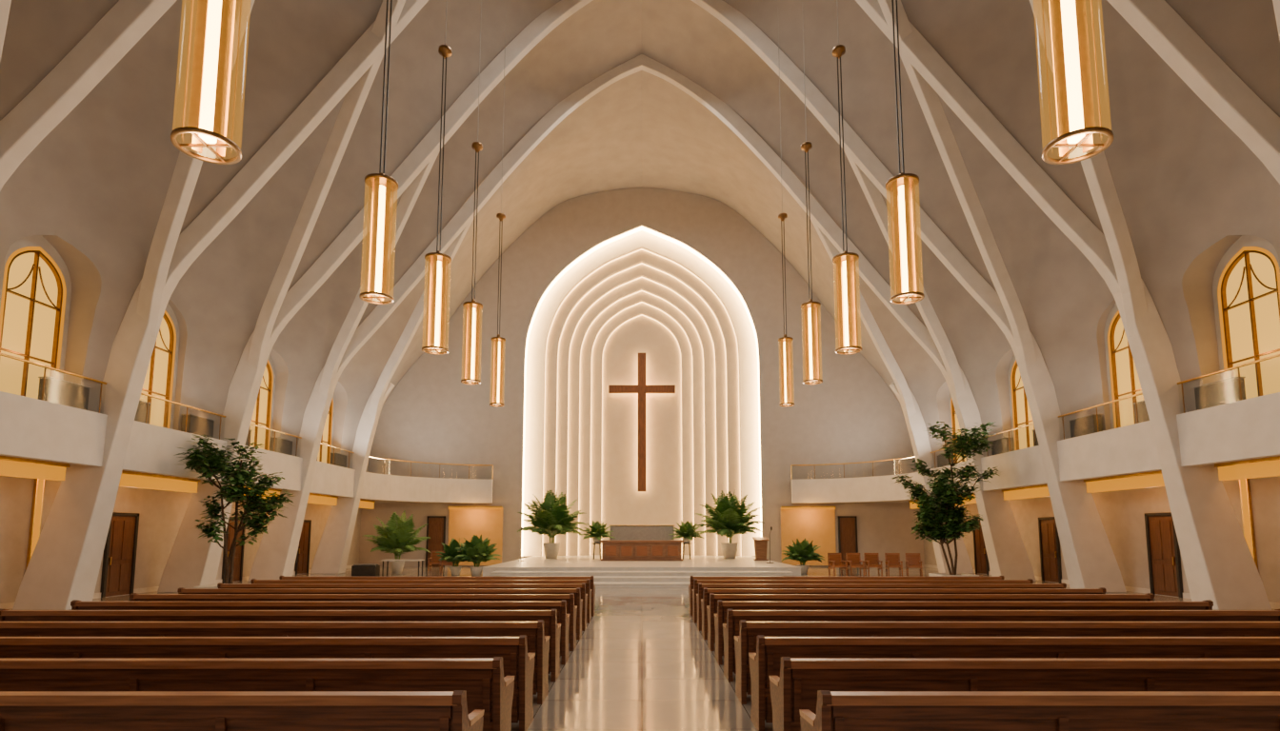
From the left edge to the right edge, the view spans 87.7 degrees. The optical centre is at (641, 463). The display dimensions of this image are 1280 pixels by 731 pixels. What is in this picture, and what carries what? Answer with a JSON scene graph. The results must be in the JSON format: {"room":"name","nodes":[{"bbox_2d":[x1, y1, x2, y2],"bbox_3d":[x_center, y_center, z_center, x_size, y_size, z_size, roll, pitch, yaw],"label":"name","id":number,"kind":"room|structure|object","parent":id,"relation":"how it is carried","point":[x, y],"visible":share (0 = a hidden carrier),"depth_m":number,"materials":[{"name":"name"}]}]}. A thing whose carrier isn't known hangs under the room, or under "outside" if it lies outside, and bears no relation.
{"room":"church interior","nodes":[
{"label":"church interior","id":0,"kind":"room"},
{"bbox_2d":[37,377,91,410],"bbox_3d":[-14.880,-1.538,15.646,0.320,1.430,4.240,0,-6,0],"label":"railing panel","id":1,"kind":"object","parent":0,"point":[56,390],"depth_m":17.01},
{"bbox_2d":[134,400,215,438],"bbox_3d":[-14.880,-0.994,20.818,0.320,1.430,4.240,0,-6,0],"label":"glass railing","id":2,"kind":"object","parent":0,"point":[196,425],"depth_m":21.83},
{"bbox_2d":[0,476,361,603],"bbox_3d":[-16.950,1.696,18.524,0.300,4.500,42.800,0,-6,0],"label":"wall","id":3,"kind":"structure","parent":0,"point":[161,512],"depth_m":22.38,"materials":[{"name":"paint"}]},
{"bbox_2d":[25,479,44,570],"bbox_3d":[-16.758,2.033,18.388,0.075,3.480,0.240,0,-6,0],"label":"light strip","id":4,"kind":"object","parent":3,"relation":"attached to","point":[39,485],"visible":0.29,"depth_m":18.40,"materials":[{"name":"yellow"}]},
{"bbox_2d":[100,512,139,598],"bbox_3d":[-16.740,2.929,21.411,0.120,2.650,1.240,0,-6,0],"label":"door","id":5,"kind":"structure","parent":3,"relation":"in","point":[119,558],"depth_m":21.39,"materials":[{"name":"brown wood"}]},
{"bbox_2d":[0,564,353,609],"bbox_3d":[-16.780,3.854,18.297,0.040,0.160,42.800,0,-6,0],"label":"baseboard","id":6,"kind":"structure","parent":3,"relation":"attached to","point":[8,606],"depth_m":22.32,"materials":[{"name":"white stone"}]},
{"bbox_2d":[221,517,245,583],"bbox_3d":[-16.740,3.556,27.378,0.120,2.650,1.240,0,-6,0],"label":"door","id":7,"kind":"structure","parent":3,"relation":"in","point":[239,550],"depth_m":27.45,"materials":[{"name":"brown wood"}]},
{"bbox_2d":[294,520,311,575],"bbox_3d":[-16.740,4.142,32.948,0.120,2.650,1.240,0,-6,0],"label":"door","id":8,"kind":"structure","parent":3,"relation":"in","point":[302,561],"depth_m":33.02,"materials":[{"name":"brown wood"}]},
{"bbox_2d":[244,429,293,455],"bbox_3d":[-14.880,-0.451,25.990,0.320,1.430,4.240,0,-6,0],"label":"glass railing","id":9,"kind":"object","parent":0,"point":[283,446],"depth_m":27.19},
{"bbox_2d":[0,0,641,472],"bbox_3d":[-8.800,-10.288,19.784,17.600,20.000,42.800,0,-6,0],"label":"ceiling","id":10,"kind":"structure","parent":0,"point":[95,188],"depth_m":23.18,"materials":[{"name":"paint"}]},
{"bbox_2d":[0,235,71,399],"bbox_3d":[-15.390,-3.532,16.761,0.180,4.630,2.060,0,-6,0],"label":"window","id":11,"kind":"structure","parent":10,"relation":"attached to","point":[36,290],"depth_m":16.83,"materials":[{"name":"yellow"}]},
{"bbox_2d":[140,302,179,429],"bbox_3d":[-15.390,-3.093,20.938,0.180,4.630,2.060,0,-6,0],"label":"window","id":12,"kind":"structure","parent":10,"relation":"attached to","point":[160,380],"depth_m":21.48,"materials":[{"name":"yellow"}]},
{"bbox_2d":[136,0,254,337],"bbox_3d":[-7.775,-11.661,14.197,16.317,15.392,0.479,-5,-8,40],"label":"rib","id":13,"kind":"object","parent":10,"relation":"attached to","point":[187,170],"visible":0.62,"depth_m":17.58,"materials":[{"name":"paint"}]},
{"bbox_2d":[170,0,242,164],"bbox_3d":[-4.660,-10.085,7.847,0.644,13.500,0.644,0,-6,0],"label":"pendant lamp","id":14,"kind":"object","parent":10,"relation":"hanging from","point":[215,19],"visible":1,"depth_m":7.13,"materials":[{"name":"gold glass"}]},
{"bbox_2d":[0,391,492,503],"bbox_3d":[-12.900,-0.513,18.746,8.000,1.400,42.780,0,-6,0],"label":"balcony","id":15,"kind":"object","parent":10,"relation":"attached to","point":[31,429],"visible":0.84,"depth_m":19.82,"materials":[{"name":"paint"}]},
{"bbox_2d":[0,456,69,480],"bbox_3d":[-15.200,0.033,15.481,0.300,0.450,4.100,0,-6,0],"label":"light","id":16,"kind":"object","parent":15,"relation":"attached to","point":[10,467],"visible":1,"depth_m":16.50,"materials":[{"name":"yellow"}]},
{"bbox_2d":[119,470,199,493],"bbox_3d":[-15.200,0.577,20.653,0.300,0.450,4.100,0,-6,0],"label":"light","id":17,"kind":"object","parent":15,"relation":"attached to","point":[129,479],"visible":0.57,"depth_m":20.79,"materials":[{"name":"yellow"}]},
{"bbox_2d":[0,352,493,479],"bbox_3d":[-11.726,-1.670,18.702,5.694,0.892,42.450,0,-6,0],"label":"balcony railing","id":18,"kind":"object","parent":15,"relation":"on","point":[1,354],"depth_m":21.20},
{"bbox_2d":[249,355,275,450],"bbox_3d":[-15.390,-2.487,26.706,0.180,4.630,2.060,0,-6,0],"label":"window","id":19,"kind":"structure","parent":10,"relation":"attached to","point":[263,412],"depth_m":27.27,"materials":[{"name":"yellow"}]},
{"bbox_2d":[317,392,334,463],"bbox_3d":[-15.390,-1.923,32.077,0.180,4.630,2.060,0,-6,0],"label":"window","id":20,"kind":"structure","parent":10,"relation":"attached to","point":[324,455],"depth_m":32.66,"materials":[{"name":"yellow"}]},
{"bbox_2d":[247,0,405,379],"bbox_3d":[-7.775,-11.117,19.369,16.317,15.392,0.479,-5,-8,40],"label":"rib","id":21,"kind":"object","parent":10,"relation":"attached to","point":[354,100],"visible":0.91,"depth_m":21.22,"materials":[{"name":"paint"}]},
{"bbox_2d":[359,0,398,304],"bbox_3d":[-4.600,-9.585,12.269,0.554,13.570,0.554,0,-6,0],"label":"pendant lamp","id":22,"kind":"object","parent":10,"relation":"hanging from","point":[382,185],"visible":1,"depth_m":11.62,"materials":[{"name":"gold glass"}]},
{"bbox_2d":[421,0,452,355],"bbox_3d":[-4.570,-9.236,15.450,0.574,13.600,0.574,0,-6,0],"label":"pendant lamp","id":23,"kind":"object","parent":10,"relation":"hanging from","point":[437,277],"visible":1,"depth_m":14.85,"materials":[{"name":"gold glass"}]},
{"bbox_2d":[460,0,482,384],"bbox_3d":[-4.570,-8.912,18.533,0.524,13.600,0.524,0,-6,0],"label":"pendant lamp","id":24,"kind":"object","parent":10,"relation":"hanging from","point":[472,309],"visible":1,"depth_m":17.96,"materials":[{"name":"gold glass"}]},
{"bbox_2d":[489,6,506,406],"bbox_3d":[-4.570,-8.577,21.715,0.464,13.600,0.464,0,-6,0],"label":"pendant lamp","id":25,"kind":"object","parent":10,"relation":"hanging from","point":[497,373],"visible":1,"depth_m":21.15,"materials":[{"name":"gold glass"}]},
{"bbox_2d":[359,187,924,567],"bbox_3d":[0.000,-6.261,40.878,36.000,25.000,0.001,0,-6,0],"label":"wall","id":26,"kind":"structure","parent":0,"point":[430,416],"depth_m":40.64,"materials":[{"name":"paint"}]},
{"bbox_2d":[425,516,446,567],"bbox_3d":[-12.250,4.670,39.649,1.100,3.000,0.120,0,-6,0],"label":"door","id":27,"kind":"structure","parent":26,"relation":"in","point":[436,527],"depth_m":39.64,"materials":[{"name":"brown wood"}]},
{"bbox_2d":[448,506,502,565],"bbox_3d":[-9.900,4.311,39.586,3.200,3.500,0.320,0,-6,0],"label":"wall panel","id":28,"kind":"object","parent":26,"relation":"attached to","point":[464,522],"visible":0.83,"depth_m":39.69,"materials":[{"name":"brown"}]},
{"bbox_2d":[780,506,836,565],"bbox_3d":[9.900,4.311,39.586,3.200,3.500,0.320,0,-6,0],"label":"wall panel","id":29,"kind":"object","parent":26,"relation":"attached to","point":[815,524],"visible":0.91,"depth_m":39.66,"materials":[{"name":"brown"}]},
{"bbox_2d":[837,516,858,564],"bbox_3d":[12.250,4.670,39.649,1.100,3.000,0.120,0,-6,0],"label":"door","id":30,"kind":"structure","parent":26,"relation":"in","point":[847,525],"depth_m":39.64,"materials":[{"name":"brown wood"}]},
{"bbox_2d":[9,567,1274,730],"bbox_3d":[0.000,4.221,20.069,36.000,0.200,47.200,0,-6,0],"label":"floor","id":31,"kind":"structure","parent":0,"point":[641,663],"depth_m":9.74,"materials":[{"name":"stone"}]},
{"bbox_2d":[173,434,294,588],"bbox_3d":[-12.867,1.611,20.898,3.250,5.164,3.520,4,-7,-36],"label":"ficus tree","id":32,"kind":"object","parent":31,"relation":"on","point":[217,465],"visible":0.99,"depth_m":20.52,"materials":[{"name":"green plant"}]},
{"bbox_2d":[0,690,484,730],"bbox_3d":[-4.950,2.004,4.593,7.570,0.975,0.645,0,-6,0],"label":"pew","id":33,"kind":"object","parent":31,"relation":"on","point":[19,710],"visible":1,"depth_m":4.36,"materials":[{"name":"brown wood"}]},
{"bbox_2d":[0,657,514,730],"bbox_3d":[-4.950,2.127,5.767,7.570,0.975,0.645,0,-6,0],"label":"pew","id":34,"kind":"object","parent":31,"relation":"on","point":[485,684],"visible":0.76,"depth_m":5.53,"materials":[{"name":"brown wood"}]},
{"bbox_2d":[0,635,535,730],"bbox_3d":[-4.950,2.250,6.940,7.570,0.975,0.645,0,-6,0],"label":"pew","id":35,"kind":"object","parent":31,"relation":"on","point":[517,663],"visible":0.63,"depth_m":6.71,"materials":[{"name":"brown wood"}]},
{"bbox_2d":[0,620,550,704],"bbox_3d":[-4.950,2.374,8.114,7.570,0.975,0.645,0,-6,0],"label":"pew","id":36,"kind":"object","parent":31,"relation":"on","point":[538,644],"visible":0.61,"depth_m":7.88,"materials":[{"name":"brown wood"}]},
{"bbox_2d":[0,609,560,681],"bbox_3d":[-4.950,2.497,9.287,7.570,0.975,0.645,0,-6,0],"label":"pew","id":37,"kind":"object","parent":31,"relation":"on","point":[551,629],"visible":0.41,"depth_m":9.05,"materials":[{"name":"brown wood"}]},
{"bbox_2d":[70,600,569,664],"bbox_3d":[-4.950,2.620,10.461,7.570,0.975,0.645,0,-6,0],"label":"pew","id":38,"kind":"object","parent":31,"relation":"on","point":[563,618],"visible":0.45,"depth_m":10.20,"materials":[{"name":"brown wood"}]},
{"bbox_2d":[310,381,394,574],"bbox_3d":[-14.545,0.580,33.724,3.598,9.897,0.819,0,-6,0],"label":"pier","id":39,"kind":"object","parent":31,"relation":"on","point":[331,556],"visible":0.79,"depth_m":33.25,"materials":[{"name":"paint"}]},
{"bbox_2d":[367,216,475,426],"bbox_3d":[-10.770,-6.600,31.913,8.460,9.028,0.480,-5,-8,40],"label":"rib","id":40,"kind":"object","parent":39,"relation":"attached to","point":[420,310],"visible":0.71,"depth_m":32.43,"materials":[{"name":"paint"}]},
{"bbox_2d":[129,593,577,651],"bbox_3d":[-4.950,2.744,11.634,7.570,0.975,0.645,0,-6,0],"label":"pew","id":41,"kind":"object","parent":31,"relation":"on","point":[571,610],"visible":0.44,"depth_m":11.38,"materials":[{"name":"brown wood"}]},
{"bbox_2d":[351,563,379,577],"bbox_3d":[-12.900,5.003,31.148,1.100,0.560,0.600,0,-6,0],"label":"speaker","id":42,"kind":"object","parent":31,"relation":"on","point":[358,570],"visible":1,"depth_m":30.86,"materials":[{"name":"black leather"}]},
{"bbox_2d":[177,587,582,639],"bbox_3d":[-4.950,2.867,12.808,7.570,0.975,0.645,0,-6,0],"label":"pew","id":43,"kind":"object","parent":31,"relation":"on","point":[578,602],"visible":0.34,"depth_m":12.54,"materials":[{"name":"brown wood"}]},
{"bbox_2d":[364,510,430,574],"bbox_3d":[-12.191,3.941,33.395,3.345,3.142,3.257,0,-6,0],"label":"potted palm","id":44,"kind":"object","parent":31,"relation":"on","point":[396,537],"visible":0.98,"depth_m":32.97,"materials":[{"name":"plant"}]},
{"bbox_2d":[217,582,587,631],"bbox_3d":[-4.950,2.990,13.982,7.570,0.975,0.645,0,-6,0],"label":"pew","id":45,"kind":"object","parent":31,"relation":"on","point":[584,596],"visible":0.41,"depth_m":13.72,"materials":[{"name":"brown wood"}]},
{"bbox_2d":[250,579,591,623],"bbox_3d":[-4.950,3.114,15.155,7.570,0.975,0.645,0,-6,0],"label":"pew","id":46,"kind":"object","parent":31,"relation":"on","point":[252,581],"visible":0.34,"depth_m":14.89,"materials":[{"name":"brown wood"}]},
{"bbox_2d":[279,576,595,617],"bbox_3d":[-4.950,3.237,16.329,7.570,0.975,0.645,0,-6,0],"label":"pew","id":47,"kind":"object","parent":31,"relation":"on","point":[592,587],"visible":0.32,"depth_m":16.06,"materials":[{"name":"brown wood"}]},
{"bbox_2d":[435,538,466,575],"bbox_3d":[-8.905,4.456,31.884,1.908,1.802,1.883,2,-6,-18],"label":"potted fern","id":48,"kind":"object","parent":31,"relation":"on","point":[450,551],"visible":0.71,"depth_m":31.63,"materials":[{"name":"green plant"}]},
{"bbox_2d":[452,535,501,577],"bbox_3d":[-7.630,4.281,30.922,2.151,1.949,2.217,0,-6,0],"label":"potted fern","id":49,"kind":"object","parent":31,"relation":"on","point":[476,551],"visible":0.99,"depth_m":30.63,"materials":[{"name":"green plant"}]},
{"bbox_2d":[0,0,1279,191],"bbox_3d":[0.000,-8.473,13.761,32.687,23.730,0.819,0,-6,0],"label":"rib","id":50,"kind":"object","parent":31,"relation":"on","point":[126,23],"visible":1,"depth_m":13.59,"materials":[{"name":"paint"}]},
{"bbox_2d":[0,0,11,61],"bbox_3d":[-8.522,-11.564,9.599,14.355,14.237,0.480,-5,-8,40],"label":"rib","id":51,"kind":"object","parent":50,"relation":"attached to","point":[5,5],"visible":1,"depth_m":11.93,"materials":[{"name":"paint"}]},
{"bbox_2d":[12,0,1271,610],"bbox_3d":[0.000,-7.929,18.933,32.687,23.730,0.819,0,-6,0],"label":"rib","id":52,"kind":"object","parent":31,"relation":"on","point":[1220,568],"visible":0.89,"depth_m":18.18,"materials":[{"name":"paint"}]},
{"bbox_2d":[157,0,1126,593],"bbox_3d":[0.000,-7.386,24.104,32.687,23.730,0.819,0,-6,0],"label":"rib","id":53,"kind":"object","parent":31,"relation":"on","point":[1090,560],"visible":0.8,"depth_m":23.76,"materials":[{"name":"paint"}]},
{"bbox_2d":[247,54,1036,581],"bbox_3d":[0.000,-6.842,29.276,32.687,23.730,0.819,0,-6,0],"label":"rib","id":54,"kind":"object","parent":31,"relation":"on","point":[275,557],"visible":0.89,"depth_m":29.08,"materials":[{"name":"paint"}]},
{"bbox_2d":[319,149,439,407],"bbox_3d":[-10.770,-7.144,26.741,8.460,9.028,0.480,-5,-8,40],"label":"rib","id":55,"kind":"object","parent":54,"relation":"attached to","point":[410,196],"visible":0.74,"depth_m":27.22,"materials":[{"name":"paint"}]},
{"bbox_2d":[843,149,964,407],"bbox_3d":[10.770,-7.144,26.741,8.460,9.028,0.480,5,-8,-40],"label":"rib","id":56,"kind":"object","parent":54,"relation":"attached to","point":[873,196],"visible":0.71,"depth_m":27.24,"materials":[{"name":"paint"}]},
{"bbox_2d":[481,555,801,587],"bbox_3d":[0.000,5.245,33.636,13.200,0.600,18.400,0,-6,0],"label":"platform","id":57,"kind":"object","parent":31,"relation":"on","point":[605,573],"visible":0.58,"depth_m":27.53,"materials":[{"name":"white stone"}]},
{"bbox_2d":[517,489,587,559],"bbox_3d":[-4.973,3.370,37.070,3.872,3.846,3.790,0,-6,0],"label":"potted palm","id":58,"kind":"object","parent":57,"relation":"on","point":[552,517],"visible":0.99,"depth_m":36.56,"materials":[{"name":"plant"}]},
{"bbox_2d":[579,520,615,559],"bbox_3d":[-2.425,4.106,35.773,1.866,2.114,1.857,-2,-6,20],"label":"fern","id":59,"kind":"object","parent":57,"relation":"on","point":[597,530],"visible":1,"depth_m":35.59,"materials":[{"name":"green plant"}]},
{"bbox_2d":[520,225,762,557],"bbox_3d":[0.000,-4.503,42.302,14.400,20.600,3.200,0,-6,0],"label":"niche","id":60,"kind":"object","parent":57,"relation":"on","point":[641,289],"visible":0.98,"depth_m":42.55,"materials":[{"name":"paint"}]},
{"bbox_2d":[608,352,675,491],"bbox_3d":[0.000,-2.664,43.291,4.300,9.050,0.650,0,-6,0],"label":"cross","id":61,"kind":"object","parent":60,"relation":"attached to","point":[641,389],"depth_m":43.17,"materials":[{"name":"brown wood"}]},
{"bbox_2d":[599,540,684,560],"bbox_3d":[0.000,4.491,34.218,4.300,1.020,1.200,0,-6,0],"label":"altar table","id":62,"kind":"object","parent":57,"relation":"on","point":[612,550],"visible":1,"depth_m":33.69,"materials":[{"name":"brown wood"}]},
{"bbox_2d":[608,524,675,540],"bbox_3d":[0.000,4.319,36.549,3.600,1.850,0.320,0,-6,0],"label":"screen","id":63,"kind":"object","parent":57,"relation":"on","point":[621,532],"visible":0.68,"depth_m":36.46,"materials":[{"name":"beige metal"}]},
{"bbox_2d":[668,520,704,559],"bbox_3d":[2.376,4.106,35.772,1.865,2.114,1.857,-2,-6,20],"label":"fern","id":64,"kind":"object","parent":57,"relation":"on","point":[686,531],"visible":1,"depth_m":35.59,"materials":[{"name":"green plant"}]},
{"bbox_2d":[695,490,764,559],"bbox_3d":[4.875,3.379,37.107,3.988,3.837,3.925,0,-6,0],"label":"potted palm","id":65,"kind":"object","parent":57,"relation":"on","point":[729,518],"visible":0.99,"depth_m":36.55,"materials":[{"name":"plant"}]},
{"bbox_2d":[781,539,824,574],"bbox_3d":[8.002,4.614,33.173,2.152,1.757,2.129,0,-6,0],"label":"potted fern","id":66,"kind":"object","parent":31,"relation":"on","point":[803,552],"visible":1,"depth_m":32.92,"materials":[{"name":"green plant"}]},
{"bbox_2d":[688,576,1004,617],"bbox_3d":[4.950,3.237,16.329,7.570,0.975,0.645,0,-6,0],"label":"pew","id":67,"kind":"object","parent":31,"relation":"on","point":[690,587],"visible":0.24,"depth_m":16.06,"materials":[{"name":"brown wood"}]},
{"bbox_2d":[692,579,1033,623],"bbox_3d":[4.950,3.114,15.155,7.570,0.975,0.645,0,-6,0],"label":"pew","id":68,"kind":"object","parent":31,"relation":"on","point":[1030,581],"visible":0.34,"depth_m":14.89,"materials":[{"name":"brown wood"}]},
{"bbox_2d":[696,582,1066,631],"bbox_3d":[4.950,2.990,13.982,7.570,0.975,0.645,0,-6,0],"label":"pew","id":69,"kind":"object","parent":31,"relation":"on","point":[700,595],"visible":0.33,"depth_m":13.72,"materials":[{"name":"brown wood"}]},
{"bbox_2d":[700,587,1106,639],"bbox_3d":[4.950,2.867,12.808,7.570,0.975,0.645,0,-6,0],"label":"pew","id":70,"kind":"object","parent":31,"relation":"on","point":[705,602],"visible":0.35,"depth_m":12.54,"materials":[{"name":"brown wood"}]},
{"bbox_2d":[706,593,1154,651],"bbox_3d":[4.950,2.744,11.634,7.570,0.975,0.645,0,-6,0],"label":"pew","id":71,"kind":"object","parent":31,"relation":"on","point":[711,610],"visible":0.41,"depth_m":11.38,"materials":[{"name":"brown wood"}]},
{"bbox_2d":[889,382,973,574],"bbox_3d":[14.545,0.580,33.724,3.598,9.897,0.819,0,-6,0],"label":"pier","id":72,"kind":"object","parent":31,"relation":"on","point":[919,438],"visible":0.58,"depth_m":33.56,"materials":[{"name":"paint"}]},
{"bbox_2d":[808,216,916,426],"bbox_3d":[10.770,-6.600,31.913,8.460,9.028,0.480,5,-8,-40],"label":"rib","id":73,"kind":"object","parent":72,"relation":"attached to","point":[863,310],"visible":0.69,"depth_m":32.45,"materials":[{"name":"paint"}]},
{"bbox_2d":[891,420,1001,577],"bbox_3d":[12.246,1.598,26.275,3.498,6.314,3.697,2,-6,-15],"label":"ficus tree","id":74,"kind":"object","parent":31,"relation":"on","point":[947,512],"visible":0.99,"depth_m":25.98,"materials":[{"name":"green plant"}]},
{"bbox_2d":[714,600,1213,664],"bbox_3d":[4.950,2.620,10.461,7.570,0.975,0.645,0,-6,0],"label":"pew","id":75,"kind":"object","parent":31,"relation":"on","point":[720,618],"visible":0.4,"depth_m":10.20,"materials":[{"name":"brown wood"}]},
{"bbox_2d":[722,609,1279,681],"bbox_3d":[4.950,2.497,9.287,7.570,0.975,0.645,0,-6,0],"label":"pew","id":76,"kind":"object","parent":31,"relation":"on","point":[731,629],"visible":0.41,"depth_m":9.05,"materials":[{"name":"brown wood"}]},
{"bbox_2d":[733,620,1279,704],"bbox_3d":[4.950,2.374,8.114,7.570,0.975,0.645,0,-6,0],"label":"pew","id":77,"kind":"object","parent":31,"relation":"on","point":[745,644],"visible":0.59,"depth_m":7.88,"materials":[{"name":"brown wood"}]},
{"bbox_2d":[748,635,1279,730],"bbox_3d":[4.950,2.250,6.940,7.570,0.975,0.645,0,-6,0],"label":"pew","id":78,"kind":"object","parent":31,"relation":"on","point":[766,663],"visible":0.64,"depth_m":6.71,"materials":[{"name":"brown wood"}]},
{"bbox_2d":[769,657,1279,730],"bbox_3d":[4.950,2.127,5.767,7.570,0.975,0.645,0,-6,0],"label":"pew","id":79,"kind":"object","parent":31,"relation":"on","point":[798,684],"visible":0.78,"depth_m":5.53,"materials":[{"name":"brown wood"}]},
{"bbox_2d":[799,690,1279,730],"bbox_3d":[4.950,2.004,4.593,7.570,0.975,0.645,0,-6,0],"label":"pew","id":80,"kind":"object","parent":31,"relation":"on","point":[835,710],"visible":1,"depth_m":4.36,"materials":[{"name":"brown wood"}]},
{"bbox_2d":[641,0,1279,472],"bbox_3d":[8.800,-10.288,19.784,17.600,20.000,42.800,0,-6,0],"label":"ceiling","id":81,"kind":"structure","parent":0,"point":[1188,188],"depth_m":23.20,"materials":[{"name":"paint"}]},
{"bbox_2d":[777,6,794,406],"bbox_3d":[4.570,-8.577,21.715,0.464,13.600,0.464,0,-6,0],"label":"pendant lamp","id":82,"kind":"object","parent":81,"relation":"hanging from","point":[782,216],"visible":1,"depth_m":21.15,"materials":[{"name":"gold glass"}]},
{"bbox_2d":[800,0,822,384],"bbox_3d":[4.570,-8.912,18.533,0.524,13.600,0.524,0,-6,0],"label":"pendant lamp","id":83,"kind":"object","parent":81,"relation":"hanging from","point":[811,307],"visible":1,"depth_m":17.96,"materials":[{"name":"gold glass"}]},
{"bbox_2d":[832,0,861,355],"bbox_3d":[4.570,-9.236,15.450,0.574,13.600,0.574,0,-6,0],"label":"pendant lamp","id":84,"kind":"object","parent":81,"relation":"hanging from","point":[847,297],"visible":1,"depth_m":14.86,"materials":[{"name":"gold glass"}]},
{"bbox_2d":[885,0,924,304],"bbox_3d":[4.600,-9.585,12.269,0.554,13.570,0.554,0,-6,0],"label":"pendant lamp","id":85,"kind":"object","parent":81,"relation":"hanging from","point":[902,185],"visible":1,"depth_m":11.64,"materials":[{"name":"gold glass"}]},
{"bbox_2d":[878,0,1036,379],"bbox_3d":[7.775,-11.117,19.369,16.317,15.392,0.479,5,-8,-40],"label":"rib","id":86,"kind":"object","parent":81,"relation":"attached to","point":[929,100],"visible":0.91,"depth_m":21.22,"materials":[{"name":"paint"}]},
{"bbox_2d":[1008,355,1034,450],"bbox_3d":[15.390,-2.487,26.706,0.180,4.630,2.060,0,-6,0],"label":"window","id":87,"kind":"structure","parent":81,"relation":"attached to","point":[1020,412],"depth_m":27.25,"materials":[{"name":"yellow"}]},
{"bbox_2d":[791,392,1279,503],"bbox_3d":[12.900,-0.513,18.746,8.000,1.400,42.780,0,-6,0],"label":"balcony","id":88,"kind":"object","parent":81,"relation":"attached to","point":[1249,429],"visible":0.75,"depth_m":20.30,"materials":[{"name":"paint"}]},
{"bbox_2d":[1001,484,1049,500],"bbox_3d":[15.200,1.121,25.824,0.300,0.450,4.100,0,-6,0],"label":"light","id":89,"kind":"object","parent":88,"relation":"attached to","point":[1042,490],"visible":0.64,"depth_m":26.18,"materials":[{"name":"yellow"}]},
{"bbox_2d":[790,354,1279,479],"bbox_3d":[11.726,-1.670,18.702,5.694,0.892,42.450,0,-6,0],"label":"balcony railing","id":90,"kind":"object","parent":88,"relation":"on","point":[1278,355],"depth_m":20.78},
{"bbox_2d":[1083,470,1164,493],"bbox_3d":[15.200,0.577,20.653,0.300,0.450,4.100,0,-6,0],"label":"light","id":91,"kind":"object","parent":88,"relation":"attached to","point":[1151,479],"visible":0.61,"depth_m":20.79,"materials":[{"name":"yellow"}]},
{"bbox_2d":[1214,456,1279,480],"bbox_3d":[15.200,0.033,15.481,0.300,0.450,4.100,0,-6,0],"label":"light","id":92,"kind":"object","parent":88,"relation":"attached to","point":[1270,467],"visible":1,"depth_m":16.55,"materials":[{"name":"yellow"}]},
{"bbox_2d":[1041,0,1113,164],"bbox_3d":[4.660,-10.085,7.847,0.644,13.500,0.644,0,-6,0],"label":"pendant lamp","id":93,"kind":"object","parent":81,"relation":"hanging from","point":[1068,18],"visible":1,"depth_m":7.13,"materials":[{"name":"gold glass"}]},
{"bbox_2d":[1029,0,1147,337],"bbox_3d":[7.775,-11.661,14.197,16.317,15.392,0.479,5,-8,-40],"label":"rib","id":94,"kind":"object","parent":81,"relation":"attached to","point":[1096,170],"visible":0.65,"depth_m":17.56,"materials":[{"name":"paint"}]},
{"bbox_2d":[1104,302,1143,429],"bbox_3d":[15.390,-3.093,20.938,0.180,4.630,2.060,0,-6,0],"label":"window","id":95,"kind":"structure","parent":81,"relation":"attached to","point":[1123,380],"depth_m":21.48,"materials":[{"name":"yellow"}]},
{"bbox_2d":[1212,235,1279,399],"bbox_3d":[15.390,-3.532,16.761,0.180,4.630,2.060,0,-6,0],"label":"window","id":96,"kind":"structure","parent":81,"relation":"attached to","point":[1246,284],"depth_m":16.87,"materials":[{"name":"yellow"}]},
{"bbox_2d":[990,429,1039,455],"bbox_3d":[14.880,-0.451,25.990,0.320,1.430,4.240,0,-6,0],"label":"glass panel","id":97,"kind":"object","parent":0,"point":[1000,446],"depth_m":27.19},
{"bbox_2d":[923,476,1279,603],"bbox_3d":[16.950,1.696,18.524,0.300,4.500,42.800,0,-6,0],"label":"wall","id":98,"kind":"structure","parent":0,"point":[1121,512],"depth_m":22.68,"materials":[{"name":"paint"}]},
{"bbox_2d":[973,520,989,575],"bbox_3d":[16.740,4.142,32.948,0.120,2.650,1.240,0,-6,0],"label":"door","id":99,"kind":"structure","parent":98,"relation":"in","point":[981,561],"depth_m":32.98,"materials":[{"name":"brown wood"}]},
{"bbox_2d":[1038,517,1061,583],"bbox_3d":[16.740,3.556,27.378,0.120,2.650,1.240,0,-6,0],"label":"door","id":100,"kind":"structure","parent":98,"relation":"in","point":[1049,538],"depth_m":27.36,"materials":[{"name":"brown wood"}]},
{"bbox_2d":[923,564,1279,609],"bbox_3d":[16.780,3.854,18.297,0.040,0.160,42.800,0,-6,0],"label":"baseboard","id":101,"kind":"structure","parent":98,"relation":"attached to","point":[1275,606],"depth_m":22.54,"materials":[{"name":"white stone"}]},
{"bbox_2d":[1144,512,1183,598],"bbox_3d":[16.740,2.929,21.411,0.120,2.650,1.240,0,-6,0],"label":"door","id":102,"kind":"structure","parent":98,"relation":"in","point":[1164,558],"depth_m":21.39,"materials":[{"name":"brown wood"}]},
{"bbox_2d":[1239,479,1258,570],"bbox_3d":[16.758,2.033,18.388,0.075,3.480,0.240,0,-6,0],"label":"light strip","id":103,"kind":"object","parent":98,"relation":"attached to","point":[1244,485],"visible":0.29,"depth_m":18.40,"materials":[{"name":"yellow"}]},
{"bbox_2d":[1068,400,1149,438],"bbox_3d":[14.880,-0.994,20.818,0.320,1.430,4.240,0,-6,0],"label":"glass panel","id":104,"kind":"object","parent":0,"point":[1087,425],"depth_m":21.84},
{"bbox_2d":[1192,377,1246,410],"bbox_3d":[14.880,-1.538,15.646,0.320,1.430,4.240,0,-6,0],"label":"glass panel","id":105,"kind":"object","parent":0,"point":[1227,390],"depth_m":17.01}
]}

